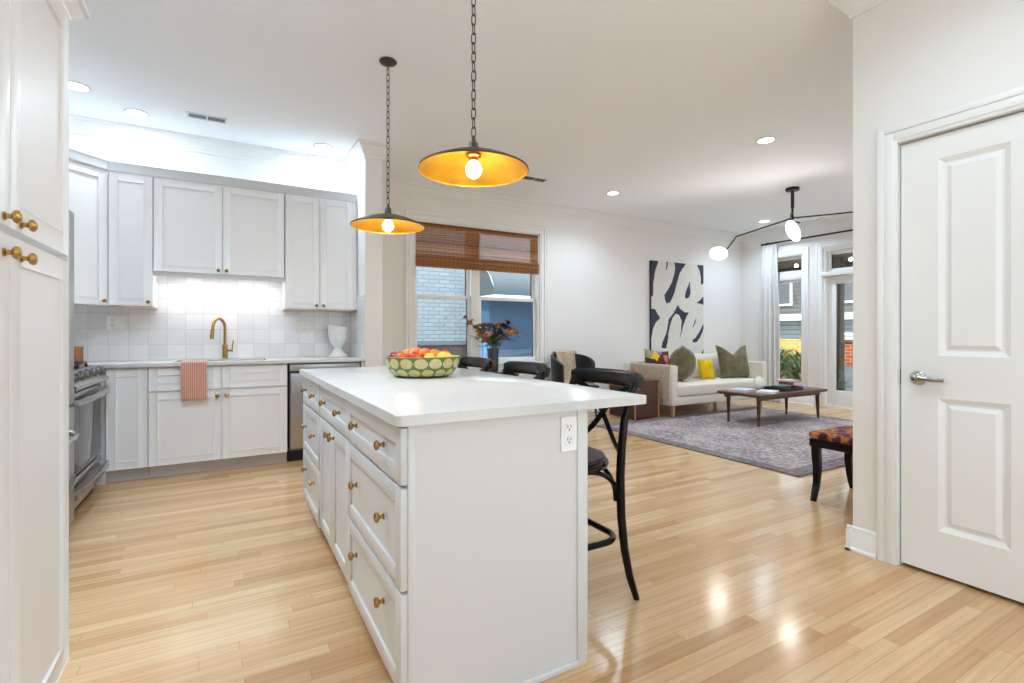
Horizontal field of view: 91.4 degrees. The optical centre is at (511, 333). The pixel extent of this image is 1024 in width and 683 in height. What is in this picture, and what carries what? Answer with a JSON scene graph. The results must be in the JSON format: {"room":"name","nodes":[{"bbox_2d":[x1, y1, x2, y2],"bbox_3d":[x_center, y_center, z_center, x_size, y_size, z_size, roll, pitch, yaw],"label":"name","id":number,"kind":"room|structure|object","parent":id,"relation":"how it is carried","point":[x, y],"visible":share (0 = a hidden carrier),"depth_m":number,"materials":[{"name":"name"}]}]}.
{"room":"kitchen","nodes":[
{"label":"kitchen","id":0,"kind":"room"},
{"bbox_2d":[69,133,349,448],"bbox_3d":[-2.784,-0.318,4.577,2.547,2.860,0.150,0,0,-30],"label":"wall","id":1,"kind":"structure","parent":0,"point":[106,149],"depth_m":4.50,"materials":[{"name":"white paint"}]},
{"bbox_2d":[69,160,108,306],"bbox_3d":[-3.423,-0.783,3.764,0.608,1.121,0.606,0,0,-30],"label":"upper cabinet","id":2,"kind":"object","parent":1,"relation":"attached to","point":[88,185],"visible":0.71,"depth_m":3.78,"materials":[{"name":"white paint"}]},
{"bbox_2d":[108,172,157,308],"bbox_3d":[-3.099,-0.778,4.098,0.285,1.130,0.347,0,0,-30],"label":"upper cabinet","id":3,"kind":"object","parent":1,"relation":"attached to","point":[132,282],"visible":0.98,"depth_m":3.98,"materials":[{"name":"white paint"}]},
{"bbox_2d":[153,177,283,281],"bbox_3d":[-2.552,-0.908,4.410,0.970,0.870,0.347,0,0,-30],"label":"upper cabinet","id":4,"kind":"object","parent":1,"relation":"attached to","point":[201,230],"visible":1,"depth_m":4.27,"materials":[{"name":"white paint"}]},
{"bbox_2d":[153,272,283,281],"bbox_3d":[-2.490,-0.489,4.301,0.970,0.032,0.020,0,0,-30],"label":"light","id":5,"kind":"object","parent":4,"relation":"attached to","point":[215,275],"depth_m":4.31,"materials":[{"name":"grey paint"}]},
{"bbox_2d":[74,276,364,360],"bbox_3d":[-2.338,-0.164,3.777,2.526,0.770,1.680,0,0,-30],"label":"backsplash","id":6,"kind":"structure","parent":1,"relation":"attached to","point":[252,313],"depth_m":4.52,"materials":[{"name":"tile"}]},
{"bbox_2d":[107,316,124,329],"bbox_3d":[-3.307,-0.093,4.176,0.122,0.119,0.012,0,0,-30],"label":"wall outlet","id":7,"kind":"object","parent":6,"relation":"attached to","point":[113,322],"visible":1,"depth_m":4.17,"materials":[{"name":"white plastic"}]},
{"bbox_2d":[297,321,309,332],"bbox_3d":[-2.044,-0.068,4.898,0.122,0.119,0.012,0,0,-30],"label":"wall outlet","id":8,"kind":"object","parent":6,"relation":"attached to","point":[302,326],"visible":1,"depth_m":4.90,"materials":[{"name":"white plastic"}]},
{"bbox_2d":[282,194,356,311],"bbox_3d":[-1.851,-0.782,4.811,0.636,1.123,0.347,0,0,-30],"label":"upper cabinet","id":9,"kind":"object","parent":1,"relation":"attached to","point":[320,241],"visible":1,"depth_m":4.68,"materials":[{"name":"white paint"}]},
{"bbox_2d":[69,148,356,202],"bbox_3d":[-2.539,-1.305,4.003,0.943,0.078,2.509,0,0,31],"label":"crown molding","id":10,"kind":"structure","parent":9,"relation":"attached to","point":[110,166],"depth_m":4.20,"materials":[{"name":"grey paint"}]},
{"bbox_2d":[350,157,381,366],"bbox_3d":[-1.552,-0.318,5.108,0.158,2.860,1.110,0,0,-30],"label":"wall partition","id":11,"kind":"structure","parent":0,"point":[366,180],"depth_m":4.63,"materials":[{"name":"white paint"}]},
{"bbox_2d":[69,0,852,233],"bbox_3d":[1.719,-1.808,3.522,9.620,0.120,7.210,0,0,-30],"label":"ceiling","id":12,"kind":"structure","parent":0,"point":[664,105],"depth_m":3.51,"materials":[{"name":"white paint"}]},
{"bbox_2d":[69,80,91,92],"bbox_3d":[-3.075,-1.744,3.527,0.172,0.007,0.172,0,0,-30],"label":"recessed light","id":13,"kind":"object","parent":12,"relation":"in","point":[75,86],"visible":0.67,"depth_m":3.54,"materials":[{"name":"glass"}]},
{"bbox_2d":[123,108,149,117],"bbox_3d":[-2.969,-1.744,3.958,0.172,0.007,0.172,0,0,-30],"label":"recessed light","id":14,"kind":"object","parent":12,"relation":"in","point":[137,113],"visible":1,"depth_m":3.96,"materials":[{"name":"white"}]},
{"bbox_2d":[186,111,226,123],"bbox_3d":[-2.461,-1.744,4.036,0.280,0.008,0.110,0,0,-30],"label":"ceiling vent","id":15,"kind":"object","parent":12,"relation":"in","point":[189,114],"visible":1,"depth_m":4.03,"materials":[{"name":"metal"}]},
{"bbox_2d":[313,143,332,150],"bbox_3d":[-1.764,-1.744,4.665,0.172,0.007,0.172,0,0,-30],"label":"recessed light","id":16,"kind":"object","parent":12,"relation":"in","point":[321,146],"visible":1,"depth_m":4.65,"materials":[{"name":"white"}]},
{"bbox_2d":[350,57,424,233],"bbox_3d":[-0.794,-1.202,3.204,0.464,1.092,0.464,0,0,-30],"label":"pendant light","id":17,"kind":"object","parent":12,"relation":"hanging from","point":[386,223],"visible":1,"depth_m":3.21,"materials":[{"name":"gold metal"}]},
{"bbox_2d":[418,0,528,186],"bbox_3d":[-0.162,-1.202,2.107,0.464,1.092,0.464,0,0,-30],"label":"pendant light","id":18,"kind":"object","parent":12,"relation":"hanging from","point":[473,165],"visible":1,"depth_m":2.14,"materials":[{"name":"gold metal"}]},
{"bbox_2d":[466,151,480,161],"bbox_3d":[-0.162,-0.743,2.107,0.064,0.032,0.064,0,0,-30],"label":"socket","id":19,"kind":"object","parent":18,"relation":"attached to","point":[473,156],"depth_m":2.09,"materials":[{"name":"gold metal"}]},
{"bbox_2d":[522,175,548,182],"bbox_3d":[0.250,-1.744,5.630,0.320,0.008,0.130,0,0,-30],"label":"ceiling vent","id":20,"kind":"object","parent":12,"relation":"in","point":[530,178],"visible":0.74,"depth_m":5.64,"materials":[{"name":"metal"}]},
{"bbox_2d":[606,191,619,194],"bbox_3d":[1.254,-1.744,6.205,0.172,0.007,0.172,0,0,-30],"label":"recessed light","id":21,"kind":"object","parent":12,"relation":"in","point":[610,192],"visible":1,"depth_m":6.20,"materials":[{"name":"white"}]},
{"bbox_2d":[756,136,776,143],"bbox_3d":[2.291,-1.744,4.509,0.172,0.007,0.172,0,0,-30],"label":"recessed light","id":22,"kind":"object","parent":12,"relation":"in","point":[765,140],"visible":1,"depth_m":4.51,"materials":[{"name":"white"}]},
{"bbox_2d":[709,186,852,259],"bbox_3d":[3.680,-1.318,5.777,2.615,0.859,0.588,0,0,0],"label":"ceiling lamp","id":23,"kind":"object","parent":12,"relation":"hanging from","point":[794,231],"visible":0.76,"depth_m":5.95,"materials":[{"name":"black metal"}]},
{"bbox_2d":[710,247,726,259],"bbox_3d":[2.468,-0.961,5.977,0.198,0.139,0.076,0,0,20],"label":"diffuser","id":24,"kind":"object","parent":23,"relation":"attached to","point":[717,253],"depth_m":5.96,"materials":[{"name":"white"}]},
{"bbox_2d":[786,221,799,240],"bbox_3d":[3.115,-1.142,5.548,0.078,0.223,0.153,0,0,-30],"label":"diffuser","id":25,"kind":"object","parent":23,"relation":"attached to","point":[792,229],"depth_m":5.53,"materials":[{"name":"white"}]},
{"bbox_2d":[57,398,1023,682],"bbox_3d":[1.719,1.152,3.522,9.620,0.080,7.210,0,0,-30],"label":"floor","id":26,"kind":"structure","parent":0,"point":[229,575],"depth_m":2.17,"materials":[{"name":"brown wood"}]},
{"bbox_2d":[0,0,89,682],"bbox_3d":[-1.566,0.036,0.922,1.032,2.152,1.055,0,0,-30],"label":"pantry cabinet","id":27,"kind":"object","parent":26,"relation":"on","point":[34,34],"visible":1,"depth_m":1.29,"materials":[{"name":"white paint"}]},
{"bbox_2d":[69,210,78,524],"bbox_3d":[-2.493,0.197,2.284,0.718,1.770,0.910,0,0,-30],"label":"refrigerator","id":28,"kind":"object","parent":26,"relation":"on","point":[73,436],"visible":0.12,"depth_m":2.76,"materials":[{"name":"silver metal"}]},
{"bbox_2d":[70,361,109,510],"bbox_3d":[-2.991,0.654,3.095,0.693,0.916,0.902,0,0,-30],"label":"range cooker","id":29,"kind":"object","parent":26,"relation":"on","point":[89,468],"visible":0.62,"depth_m":3.23,"materials":[{"name":"silver metal"}]},
{"bbox_2d":[96,368,106,484],"bbox_3d":[-3.428,0.683,3.787,0.642,0.858,0.578,0,0,-30],"label":"base cabinet","id":30,"kind":"object","parent":26,"relation":"on","point":[103,480],"visible":0.17,"depth_m":3.69,"materials":[{"name":"white paint"}]},
{"bbox_2d":[106,367,148,481],"bbox_3d":[-3.030,0.683,4.001,0.255,0.858,0.602,0,0,-30],"label":"base cabinet","id":31,"kind":"object","parent":26,"relation":"on","point":[127,400],"visible":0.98,"depth_m":3.75,"materials":[{"name":"white paint"}]},
{"bbox_2d":[148,363,286,476],"bbox_3d":[-2.488,0.683,4.293,0.972,0.858,0.632,0,0,-30],"label":"base cabinet","id":32,"kind":"object","parent":26,"relation":"on","point":[242,420],"visible":0.98,"depth_m":4.05,"materials":[{"name":"white paint"}]},
{"bbox_2d":[79,356,364,367],"bbox_3d":[-2.599,0.236,4.232,2.524,0.030,0.631,0,0,-30],"label":"countertop","id":33,"kind":"structure","parent":32,"relation":"on","point":[304,359],"depth_m":4.17,"materials":[{"name":"white stone"}]},
{"bbox_2d":[74,346,83,361],"bbox_3d":[-3.434,0.159,3.934,0.100,0.124,0.100,0,0,-30],"label":"wooden canister","id":34,"kind":"object","parent":33,"relation":"on","point":[78,350],"visible":0.47,"depth_m":3.91,"materials":[{"name":"brown wood"}]},
{"bbox_2d":[180,360,207,400],"bbox_3d":[-2.545,0.371,4.013,0.179,0.305,0.226,0,0,-30],"label":"dish towel","id":35,"kind":"object","parent":33,"relation":"hanging from","point":[193,374],"visible":1,"depth_m":3.92,"materials":[{"name":"fabric"}]},
{"bbox_2d":[209,317,233,358],"bbox_3d":[-2.586,0.038,4.434,0.073,0.368,0.218,0,0,25],"label":"faucet","id":36,"kind":"object","parent":33,"relation":"on","point":[225,350],"visible":1,"depth_m":4.47,"materials":[{"name":"gold metal"}]},
{"bbox_2d":[328,325,347,356],"bbox_3d":[-1.693,0.068,4.860,0.188,0.307,0.180,0,0,-30],"label":"urn vase","id":37,"kind":"object","parent":33,"relation":"on","point":[337,334],"visible":1,"depth_m":4.80,"materials":[{"name":"white ceramic"}]},
{"bbox_2d":[287,362,359,460],"bbox_3d":[-1.797,0.686,4.699,0.614,0.852,0.596,0,0,-30],"label":"dishwasher","id":38,"kind":"object","parent":26,"relation":"on","point":[295,401],"visible":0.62,"depth_m":4.33,"materials":[{"name":"silver metal"}]},
{"bbox_2d":[301,376,587,682],"bbox_3d":[-0.538,0.682,2.401,0.676,0.860,2.027,0,0,-30],"label":"kitchen island","id":39,"kind":"object","parent":26,"relation":"on","point":[460,549],"visible":0.91,"depth_m":1.55,"materials":[{"name":"white paint"}]},
{"bbox_2d":[299,366,645,426],"bbox_3d":[-0.424,0.237,2.474,0.924,0.030,2.076,0,0,-30],"label":"island countertop","id":40,"kind":"structure","parent":39,"relation":"on","point":[464,394],"depth_m":1.83,"materials":[{"name":"white stone"}]},
{"bbox_2d":[385,355,459,377],"bbox_3d":[-0.467,0.168,2.618,0.384,0.106,0.384,0,0,-25],"label":"fruit bowl","id":41,"kind":"object","parent":40,"relation":"on","point":[432,367],"visible":0.98,"depth_m":2.46,"materials":[{"name":"green ceramic"}]},
{"bbox_2d":[395,353,406,357],"bbox_3d":[-0.565,0.128,2.560,0.076,0.069,0.073,0,0,-30],"label":"apple","id":42,"kind":"object","parent":41,"relation":"in","point":[403,355],"visible":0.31,"depth_m":2.54,"materials":[{"name":"red food"}]},
{"bbox_2d":[418,348,430,357],"bbox_3d":[-0.453,0.107,2.592,0.072,0.067,0.071,0,0,-30],"label":"nectarine","id":43,"kind":"object","parent":41,"relation":"in","point":[424,351],"visible":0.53,"depth_m":2.56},
{"bbox_2d":[436,352,451,356],"bbox_3d":[-0.349,0.123,2.572,0.076,0.062,0.078,0,0,-30],"label":"lemon","id":44,"kind":"object","parent":41,"relation":"in","point":[441,354],"visible":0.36,"depth_m":2.55,"materials":[{"name":"yellow food"}]},
{"bbox_3d":[-0.477,0.174,2.558,0.074,0.066,0.073,0,0,-30],"label":"nectarine","id":45,"kind":"object","parent":41,"relation":"in","visible":0},
{"bbox_2d":[407,351,421,357],"bbox_3d":[-0.497,0.124,2.550,0.078,0.070,0.078,0,0,-30],"label":"apple","id":46,"kind":"object","parent":45,"relation":"on","point":[412,354],"visible":0.52,"depth_m":2.52,"materials":[{"name":"red food"}]},
{"bbox_2d":[560,415,576,451],"bbox_3d":[0.187,0.330,1.655,0.066,0.116,0.010,0,0,-30],"label":"island outlet","id":47,"kind":"object","parent":39,"relation":"attached to","point":[568,425],"visible":1,"depth_m":1.65,"materials":[{"name":"white plastic"}]},
{"bbox_2d":[565,422,573,444],"bbox_3d":[0.189,0.330,1.653,0.036,0.073,0.004,0,0,-30],"label":"receptacle","id":48,"kind":"object","parent":47,"relation":"attached to","point":[569,426],"depth_m":1.65,"materials":[{"name":"white plastic"}]},
{"bbox_2d":[457,357,492,371],"bbox_3d":[-0.431,0.638,3.297,0.543,0.957,0.491,0,0,-30],"label":"bar stool","id":49,"kind":"object","parent":26,"relation":"on","point":[486,364],"visible":0.12,"depth_m":3.42,"materials":[{"name":"black wood"}]},
{"bbox_2d":[488,370,518,375],"bbox_3d":[-0.153,0.782,6.103,0.410,0.660,0.350,0,0,-30],"label":"side table","id":50,"kind":"object","parent":26,"relation":"on","point":[498,371],"visible":0.11,"depth_m":6.00,"materials":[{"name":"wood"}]},
{"bbox_2d":[487,348,498,371],"bbox_3d":[-0.228,0.314,6.043,0.148,0.275,0.148,0,0,-30],"label":"flower vase","id":51,"kind":"object","parent":50,"relation":"on","point":[493,354],"visible":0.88,"depth_m":5.99,"materials":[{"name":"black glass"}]},
{"bbox_2d":[462,314,526,348],"bbox_3d":[-0.199,0.082,6.002,0.777,0.630,0.357,0,0,5],"label":"flower bouquet","id":52,"kind":"object","parent":51,"relation":"in","point":[490,341],"visible":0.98,"depth_m":6.00,"materials":[{"name":"orange plant"}]},
{"bbox_2d":[501,361,550,379],"bbox_3d":[-0.107,0.638,2.730,0.543,0.957,0.491,0,0,-30],"label":"bar stool","id":53,"kind":"object","parent":26,"relation":"on","point":[542,371],"visible":0.1,"depth_m":2.85,"materials":[{"name":"black wood"}]},
{"bbox_2d":[550,354,598,416],"bbox_3d":[0.798,0.688,6.505,0.600,0.850,0.566,0,0,-30],"label":"armchair","id":54,"kind":"object","parent":26,"relation":"on","point":[557,368],"visible":0.37,"depth_m":6.42,"materials":[{"name":"black leather"}]},
{"bbox_2d":[552,351,595,384],"bbox_3d":[0.811,0.444,6.555,0.363,0.435,0.507,0,0,-30],"label":"throw blanket","id":55,"kind":"object","parent":54,"relation":"on","point":[567,358],"visible":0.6,"depth_m":6.66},
{"bbox_2d":[569,367,643,600],"bbox_3d":[0.239,0.638,2.165,0.543,0.957,0.491,0,0,-30],"label":"bar stool","id":56,"kind":"object","parent":26,"relation":"on","point":[630,381],"visible":0.35,"depth_m":2.07,"materials":[{"name":"black wood"}]},
{"bbox_2d":[609,378,658,420],"bbox_3d":[1.628,0.859,6.695,0.432,0.505,0.512,0,0,-30],"label":"chest","id":57,"kind":"object","parent":26,"relation":"on","point":[650,388],"visible":0.44,"depth_m":6.51,"materials":[{"name":"brown"}]},
{"bbox_2d":[624,352,765,416],"bbox_3d":[2.732,0.695,7.414,2.000,0.810,0.935,0,0,-30],"label":"sofa","id":58,"kind":"object","parent":26,"relation":"on","point":[694,390],"visible":0.3,"depth_m":6.99,"materials":[{"name":"beige fabric"}]},
{"bbox_2d":[630,362,674,402],"bbox_3d":[1.920,0.670,6.896,0.155,0.520,0.740,0,0,-30],"label":"throw blanket","id":59,"kind":"object","parent":58,"relation":"on","point":[660,372],"visible":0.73,"depth_m":6.71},
{"bbox_2d":[644,349,668,364],"bbox_3d":[2.079,0.444,7.165,0.430,0.466,0.236,0,0,-10],"label":"throw pillow","id":60,"kind":"object","parent":58,"relation":"on","point":[654,357],"visible":0.41,"depth_m":7.11,"materials":[{"name":"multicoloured fabric"}]},
{"bbox_2d":[670,345,695,381],"bbox_3d":[2.443,0.414,7.154,0.384,0.520,0.392,0,0,-20],"label":"throw pillow","id":61,"kind":"object","parent":58,"relation":"on","point":[682,357],"visible":0.84,"depth_m":6.97,"materials":[{"name":"green fabric"}]},
{"bbox_2d":[688,352,719,377],"bbox_3d":[2.996,0.487,7.798,0.840,0.394,0.204,0,0,-30],"label":"cushion","id":62,"kind":"object","parent":58,"relation":"on","point":[705,356],"depth_m":7.77,"materials":[{"name":"beige fabric"}]},
{"bbox_2d":[697,359,714,379],"bbox_3d":[2.884,0.524,7.429,0.270,0.301,0.142,0,0,-24],"label":"throw pillow","id":63,"kind":"object","parent":58,"relation":"on","point":[706,370],"visible":1,"depth_m":7.38,"materials":[{"name":"yellow fabric"}]},
{"bbox_2d":[678,376,753,396],"bbox_3d":[2.772,0.754,7.343,1.784,0.161,0.770,0,0,-30],"label":"seat cushion","id":64,"kind":"object","parent":58,"relation":"on","point":[693,386],"depth_m":6.96,"materials":[{"name":"beige fabric"}]},
{"bbox_2d":[715,345,748,378],"bbox_3d":[3.400,0.427,7.674,0.553,0.504,0.222,0,0,-12],"label":"throw pillow","id":65,"kind":"object","parent":58,"relation":"on","point":[730,365],"visible":1,"depth_m":7.59,"materials":[{"name":"green fabric"}]},
{"bbox_2d":[596,407,852,476],"bbox_3d":[2.952,1.106,5.718,3.090,0.010,2.480,0,0,-30],"label":"area rug","id":66,"kind":"object","parent":26,"relation":"on","point":[780,443],"visible":0.56,"depth_m":5.42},
{"bbox_2d":[717,387,826,426],"bbox_3d":[3.338,0.907,6.393,1.420,0.388,0.590,0,0,-30],"label":"coffee table","id":67,"kind":"object","parent":66,"relation":"on","point":[809,391],"visible":0.82,"depth_m":6.19,"materials":[{"name":"brown wood"}]},
{"bbox_2d":[728,387,755,392],"bbox_3d":[2.878,0.700,6.251,0.300,0.026,0.230,0,0,-41],"label":"book","id":68,"kind":"object","parent":67,"relation":"on","point":[738,389],"visible":1,"depth_m":6.17,"materials":[{"name":"grey paper"}]},
{"bbox_2d":[753,375,764,388],"bbox_3d":[3.213,0.627,6.512,0.140,0.172,0.140,0,0,-30],"label":"bud vase","id":69,"kind":"object","parent":67,"relation":"on","point":[758,383],"visible":0.98,"depth_m":6.46,"materials":[{"name":"white"}]},
{"bbox_2d":[756,389,778,393],"bbox_3d":[3.111,0.702,6.085,0.200,0.022,0.270,0,0,40],"label":"book","id":70,"kind":"object","parent":67,"relation":"on","point":[765,391],"visible":1,"depth_m":6.01,"materials":[{"name":"white paper"}]},
{"bbox_2d":[764,385,803,391],"bbox_3d":[3.468,0.692,6.387,0.440,0.042,0.290,0,0,-30],"label":"serving tray","id":71,"kind":"object","parent":67,"relation":"on","point":[793,388],"visible":0.65,"depth_m":6.27,"materials":[{"name":"black metal"}]},
{"bbox_2d":[771,385,790,387],"bbox_3d":[3.437,0.678,6.381,0.210,0.043,0.140,0,0,-30],"label":"trinket box","id":72,"kind":"object","parent":71,"relation":"on","point":[775,386],"visible":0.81,"depth_m":6.35,"materials":[{"name":"green"}]},
{"bbox_3d":[3.742,0.702,6.653,0.322,0.022,0.269,0,0,-30],"label":"book","id":73,"kind":"object","parent":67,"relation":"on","visible":0},
{"bbox_3d":[3.720,0.679,6.652,0.300,0.022,0.250,0,0,-30],"label":"book","id":74,"kind":"object","parent":73,"relation":"on","visible":0},
{"bbox_2d":[779,381,802,384],"bbox_3d":[3.715,0.650,6.660,0.250,0.036,0.190,0,0,-34],"label":"book","id":75,"kind":"object","parent":74,"relation":"on","point":[799,382],"visible":0.85,"depth_m":6.58,"materials":[{"name":"brown paper"}]},
{"bbox_2d":[776,379,798,381],"bbox_3d":[3.679,0.621,6.663,0.244,0.020,0.185,0,0,-30],"label":"book","id":76,"kind":"object","parent":75,"relation":"on","point":[780,380],"visible":1,"depth_m":6.61,"materials":[{"name":"grey paper"}]},
{"bbox_2d":[809,425,852,501],"bbox_3d":[2.320,0.891,3.309,0.567,0.464,0.455,0,0,-30],"label":"upholstered bench","id":77,"kind":"object","parent":26,"relation":"on","point":[840,439],"visible":0.48,"depth_m":3.35,"materials":[{"name":"black wood"}]},
{"bbox_2d":[809,425,852,444],"bbox_3d":[2.332,0.683,3.316,0.490,0.046,0.455,0,0,-30],"label":"seat cushion","id":78,"kind":"object","parent":77,"relation":"on","point":[842,435],"depth_m":3.31,"materials":[{"name":"fabric"}]},
{"bbox_2d":[382,191,740,389],"bbox_3d":[1.196,-0.318,7.294,6.785,2.860,0.160,0,0,-30],"label":"wall","id":79,"kind":"structure","parent":0,"point":[598,272],"depth_m":7.23,"materials":[{"name":"white paint"}]},
{"bbox_2d":[405,209,548,370],"bbox_3d":[-0.418,-0.485,6.346,2.010,1.933,0.185,0,0,-30],"label":"window","id":80,"kind":"structure","parent":79,"relation":"in","point":[472,297],"depth_m":6.30,"materials":[{"name":"white paint"}]},
{"bbox_2d":[415,222,479,270],"bbox_3d":[-0.773,-1.060,6.083,0.824,0.529,0.058,0,0,-30],"label":"roman shade","id":81,"kind":"object","parent":80,"relation":"attached to","point":[424,259],"visible":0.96,"depth_m":6.07,"materials":[{"name":"brown wood"}]},
{"bbox_2d":[479,229,538,274],"bbox_3d":[-0.030,-1.060,6.507,0.872,0.529,0.058,0,0,-30],"label":"roman shade","id":82,"kind":"object","parent":80,"relation":"attached to","point":[496,264],"visible":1,"depth_m":6.49,"materials":[{"name":"brown wood"}]},
{"bbox_2d":[69,0,888,241],"bbox_3d":[1.719,-1.685,3.522,9.320,0.125,6.910,0,0,-30],"label":"trim","id":83,"kind":"structure","parent":79,"relation":"attached to","point":[81,125],"depth_m":4.88,"materials":[{"name":"white paint"}]},
{"bbox_2d":[649,260,702,353],"bbox_3d":[2.649,-0.388,8.008,1.185,1.490,0.038,0,0,-30],"label":"abstract painting","id":84,"kind":"object","parent":79,"relation":"attached to","point":[675,289],"visible":0.94,"depth_m":7.96,"materials":[{"name":"blue paint"}]},
{"bbox_2d":[741,222,852,397],"bbox_3d":[5.237,-0.318,6.920,0.160,2.860,4.820,0,0,-30],"label":"wall","id":85,"kind":"structure","parent":0,"point":[751,251],"depth_m":8.53,"materials":[{"name":"white paint"}]},
{"bbox_2d":[753,396,814,405],"bbox_3d":[5.106,1.049,6.962,0.026,0.125,4.296,0,0,-30],"label":"baseboard","id":86,"kind":"structure","parent":85,"relation":"attached to","point":[802,400],"depth_m":7.89,"materials":[{"name":"white paint"}]},
{"bbox_2d":[777,254,801,380],"bbox_3d":[4.503,-0.223,8.194,0.150,2.070,0.600,0,0,-30],"label":"window","id":87,"kind":"structure","parent":85,"relation":"in","point":[789,276],"depth_m":8.07,"materials":[{"name":"white paint"}]},
{"bbox_2d":[761,238,852,406],"bbox_3d":[4.746,-0.138,7.583,0.035,2.500,2.120,0,0,-30],"label":"door frame","id":88,"kind":"structure","parent":85,"relation":"attached to","point":[819,247],"depth_m":7.70,"materials":[{"name":"white paint"}]},
{"bbox_2d":[761,229,852,245],"bbox_3d":[4.878,-1.501,7.280,0.106,0.065,2.660,0,0,-30],"label":"curtain rod","id":89,"kind":"object","parent":85,"relation":"attached to","point":[850,229],"visible":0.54,"depth_m":7.65,"materials":[{"name":"black metal"}]},
{"bbox_2d":[759,241,779,400],"bbox_3d":[4.262,-0.206,8.297,0.100,2.616,0.376,0,0,-30],"label":"curtain","id":90,"kind":"object","parent":89,"relation":"hanging from","point":[769,311],"visible":0.84,"depth_m":8.25,"materials":[{"name":"white fabric"}]},
{"bbox_2d":[778,252,852,271],"bbox_3d":[5.548,-1.388,9.217,2.620,0.200,7.500,0,0,-30],"label":"porch roof","id":91,"kind":"structure","parent":85,"relation":"attached to","point":[783,266],"depth_m":9.87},
{"bbox_2d":[778,256,852,266],"bbox_3d":[5.737,-1.327,8.852,0.062,0.132,3.682,0,0,-29],"label":"string lights","id":92,"kind":"object","parent":91,"relation":"hanging from","point":[850,258],"visible":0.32,"depth_m":8.81,"materials":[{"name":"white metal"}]},
{"bbox_2d":[821,245,852,409],"bbox_3d":[5.041,-0.088,7.222,0.180,2.400,1.040,0,0,-30],"label":"door","id":93,"kind":"structure","parent":85,"relation":"in","point":[833,398],"depth_m":7.57,"materials":[{"name":"white paint"}]},
{"bbox_2d":[853,0,1023,565],"bbox_3d":[2.455,-0.318,1.468,0.120,2.860,2.614,0,0,-30],"label":"wall","id":94,"kind":"structure","parent":0,"point":[913,59],"depth_m":2.41,"materials":[{"name":"white paint"}]},
{"bbox_2d":[899,144,902,564],"bbox_3d":[1.901,0.100,2.437,0.118,2.024,0.020,0,0,-30],"label":"trim","id":95,"kind":"structure","parent":94,"relation":"attached to","point":[900,145],"depth_m":2.40,"materials":[{"name":"white paint"}]},
{"bbox_2d":[877,86,1023,565],"bbox_3d":[2.038,0.058,2.056,0.021,2.108,0.946,0,0,-30],"label":"door frame","id":96,"kind":"structure","parent":94,"relation":"attached to","point":[888,139],"depth_m":2.41,"materials":[{"name":"white paint"}]},
{"bbox_2d":[900,112,1023,602],"bbox_3d":[2.049,0.095,2.064,0.086,1.997,0.774,0,0,-30],"label":"door","id":97,"kind":"structure","parent":94,"relation":"in","point":[962,370],"depth_m":2.20,"materials":[{"name":"white paint"}]},
{"bbox_3d":[4.050,-0.318,3.816,4.980,2.860,0.120,0,0,-30],"label":"wall","id":98,"kind":"structure","parent":0,"visible":0},
{"bbox_2d":[845,524,876,559],"bbox_3d":[3.979,1.049,3.793,5.126,0.125,0.141,0,0,-30],"label":"baseboard","id":99,"kind":"structure","parent":98,"relation":"attached to","point":[860,541],"depth_m":2.52,"materials":[{"name":"white paint"}]},
{"bbox_3d":[35.547,1.412,6.391,51.930,0.100,35.829,0,0,-30],"label":"ground","id":100,"kind":"structure","parent":0,"visible":0},
{"bbox_2d":[833,258,844,390],"bbox_3d":[6.101,-0.023,9.359,0.160,2.770,0.160,0,0,-30],"label":"porch post","id":101,"kind":"object","parent":100,"relation":"on","point":[837,262],"visible":0.41,"depth_m":9.27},
{"bbox_2d":[838,378,851,390],"bbox_3d":[5.802,1.062,8.979,0.644,0.602,0.588,0,0,-30],"label":"plant","id":102,"kind":"object","parent":100,"relation":"on","point":[839,384],"visible":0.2,"depth_m":8.91,"materials":[{"name":"green plant"}]},
{"bbox_2d":[845,337,852,391],"bbox_3d":[7.576,0.712,10.979,0.550,1.300,0.748,0,0,-30],"label":"gate pier","id":103,"kind":"object","parent":100,"relation":"on","point":[848,340],"visible":0.19,"depth_m":10.89,"materials":[{"name":"red brick"}]},
{"bbox_3d":[12.075,1.412,33.291,66.000,0.100,34.170,0,0,-30],"label":"yard","id":104,"kind":"structure","parent":0,"visible":0},
{"bbox_2d":[416,228,465,357],"bbox_3d":[-4.506,-1.763,10.054,6.250,6.250,4.070,0,0,-30],"label":"brick building","id":105,"kind":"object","parent":104,"relation":"on","point":[441,326],"visible":0.04,"depth_m":9.58,"materials":[{"name":"grey"}]},
{"bbox_2d":[481,339,488,357],"bbox_3d":[-0.445,0.722,8.539,0.460,1.280,0.470,0,0,-30],"label":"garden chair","id":106,"kind":"object","parent":104,"relation":"on","point":[484,349],"visible":0.05,"depth_m":8.74,"materials":[{"name":"blue plastic"}]},
{"bbox_2d":[480,271,531,356],"bbox_3d":[0.880,0.007,11.542,4.420,2.710,2.830,0,0,-30],"label":"shed","id":107,"kind":"object","parent":104,"relation":"on","point":[519,314],"visible":0.17,"depth_m":9.82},
{"bbox_2d":[780,347,799,378],"bbox_3d":[6.523,0.823,12.275,0.980,1.082,0.964,0,0,14],"label":"plant","id":108,"kind":"object","parent":104,"relation":"on","point":[781,349],"visible":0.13,"depth_m":12.11,"materials":[{"name":"green plant"}]},
{"bbox_2d":[780,339,800,379],"bbox_3d":[6.599,0.747,13.647,0.200,1.230,4.850,0,0,-30],"label":"wall","id":109,"kind":"structure","parent":104,"relation":"on","point":[789,344],"depth_m":12.63,"materials":[{"name":"brick"}]},
{"bbox_2d":[780,350,800,380],"bbox_3d":[6.618,0.865,11.409,1.006,0.999,1.003,0,0,41],"label":"plant","id":110,"kind":"object","parent":104,"relation":"on","point":[794,372],"visible":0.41,"depth_m":11.41,"materials":[{"name":"green plant"}]},
{"bbox_2d":[779,282,852,338],"bbox_3d":[16.237,-1.363,25.402,6.600,5.450,24.000,0,0,-30],"label":"house","id":111,"kind":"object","parent":104,"relation":"on","point":[789,293],"visible":0.08,"depth_m":24.33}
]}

